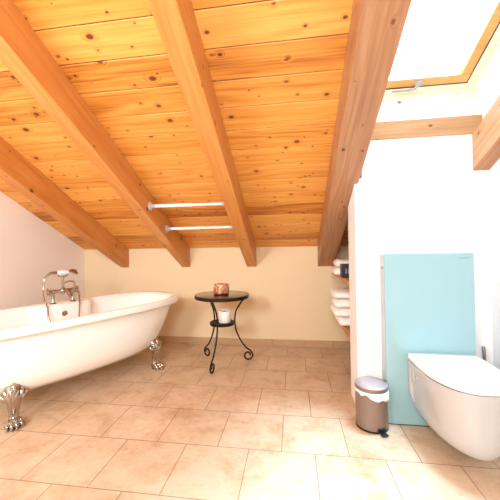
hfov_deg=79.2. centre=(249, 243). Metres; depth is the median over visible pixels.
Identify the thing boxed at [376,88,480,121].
trim
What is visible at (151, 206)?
tension rod
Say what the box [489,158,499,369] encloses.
wall
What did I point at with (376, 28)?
ceiling beam
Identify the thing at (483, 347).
toilet brush
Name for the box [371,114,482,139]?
ceiling beam
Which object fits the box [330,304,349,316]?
folded towel
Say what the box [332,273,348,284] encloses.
shelf
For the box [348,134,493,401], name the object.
wall partition
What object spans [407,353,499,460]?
toilet
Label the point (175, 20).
ceiling beam
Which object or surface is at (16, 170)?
ceiling beam
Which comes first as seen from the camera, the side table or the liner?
the liner
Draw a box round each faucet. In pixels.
[42,269,79,321]
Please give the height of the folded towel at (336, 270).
0.066 m
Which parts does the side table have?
leg, leg, leg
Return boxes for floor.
[0,343,499,499]
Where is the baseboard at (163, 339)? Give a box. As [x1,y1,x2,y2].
[157,336,349,348]
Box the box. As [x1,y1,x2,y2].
[340,264,348,277]
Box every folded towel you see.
[330,288,348,298]
[330,296,349,307]
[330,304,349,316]
[331,266,339,274]
[333,259,348,266]
[335,316,349,325]
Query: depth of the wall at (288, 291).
3.22 m
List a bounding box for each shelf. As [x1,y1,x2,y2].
[210,319,234,326]
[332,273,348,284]
[341,325,349,339]
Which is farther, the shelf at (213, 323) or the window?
the shelf at (213, 323)
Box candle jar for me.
[213,283,228,294]
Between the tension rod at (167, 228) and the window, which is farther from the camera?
the tension rod at (167, 228)
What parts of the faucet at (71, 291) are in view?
cross handle, spout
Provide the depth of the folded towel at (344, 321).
2.37 m
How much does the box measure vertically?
0.105 m
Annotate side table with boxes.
[194,291,253,373]
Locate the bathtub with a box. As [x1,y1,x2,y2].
[0,291,178,431]
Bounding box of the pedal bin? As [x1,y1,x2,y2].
[355,376,388,437]
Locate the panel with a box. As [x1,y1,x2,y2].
[380,253,475,426]
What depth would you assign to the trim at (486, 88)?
1.72 m
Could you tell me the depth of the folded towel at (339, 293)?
2.41 m
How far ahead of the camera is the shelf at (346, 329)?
2.30 m
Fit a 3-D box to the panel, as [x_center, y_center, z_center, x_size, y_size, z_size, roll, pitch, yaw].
[1.033,0.548,1.774,0.482,0.990,0.098,-1,-1,8]
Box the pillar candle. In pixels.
[219,310,229,322]
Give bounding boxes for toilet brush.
[482,346,486,360]
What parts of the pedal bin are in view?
bin lid, lid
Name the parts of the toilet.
lid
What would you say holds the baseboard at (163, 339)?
attached to the wall at (288, 291)
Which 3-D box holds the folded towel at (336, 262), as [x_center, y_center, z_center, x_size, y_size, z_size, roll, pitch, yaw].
[0.866,0.162,2.603,0.275,0.066,0.280,-1,-1,8]
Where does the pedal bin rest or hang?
on the floor
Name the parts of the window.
handle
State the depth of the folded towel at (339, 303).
2.39 m
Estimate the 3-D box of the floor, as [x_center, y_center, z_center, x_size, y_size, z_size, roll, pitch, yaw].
[-0.461,1.097,0.978,3.723,0.080,4.725,-1,-1,8]
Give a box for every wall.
[0,191,84,309]
[85,246,349,340]
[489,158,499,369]
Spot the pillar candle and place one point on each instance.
(224, 315)
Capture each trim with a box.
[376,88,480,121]
[471,39,499,117]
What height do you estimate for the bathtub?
0.601 m
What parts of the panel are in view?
frame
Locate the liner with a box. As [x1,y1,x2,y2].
[354,385,388,402]
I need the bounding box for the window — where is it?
[384,0,499,94]
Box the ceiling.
[0,0,352,249]
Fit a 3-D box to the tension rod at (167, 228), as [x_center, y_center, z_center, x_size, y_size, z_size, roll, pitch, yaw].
[-0.435,-0.140,2.649,0.625,0.068,0.068,-1,-1,8]
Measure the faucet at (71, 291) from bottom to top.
0.510 m
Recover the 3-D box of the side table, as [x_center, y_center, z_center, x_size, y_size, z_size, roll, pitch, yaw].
[-0.239,0.758,2.689,0.508,0.612,0.526,-1,-1,8]
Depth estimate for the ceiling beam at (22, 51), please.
1.58 m
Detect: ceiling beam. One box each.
[0,0,189,266]
[0,136,128,266]
[147,0,256,266]
[317,0,411,265]
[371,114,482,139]
[472,94,499,170]
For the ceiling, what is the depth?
1.68 m
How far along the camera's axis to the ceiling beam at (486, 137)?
1.67 m
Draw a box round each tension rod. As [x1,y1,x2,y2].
[148,202,223,210]
[165,225,232,232]
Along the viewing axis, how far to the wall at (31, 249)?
2.76 m
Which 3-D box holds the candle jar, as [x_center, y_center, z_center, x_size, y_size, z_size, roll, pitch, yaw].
[-0.258,0.406,2.715,0.142,0.094,0.142,-1,-1,8]

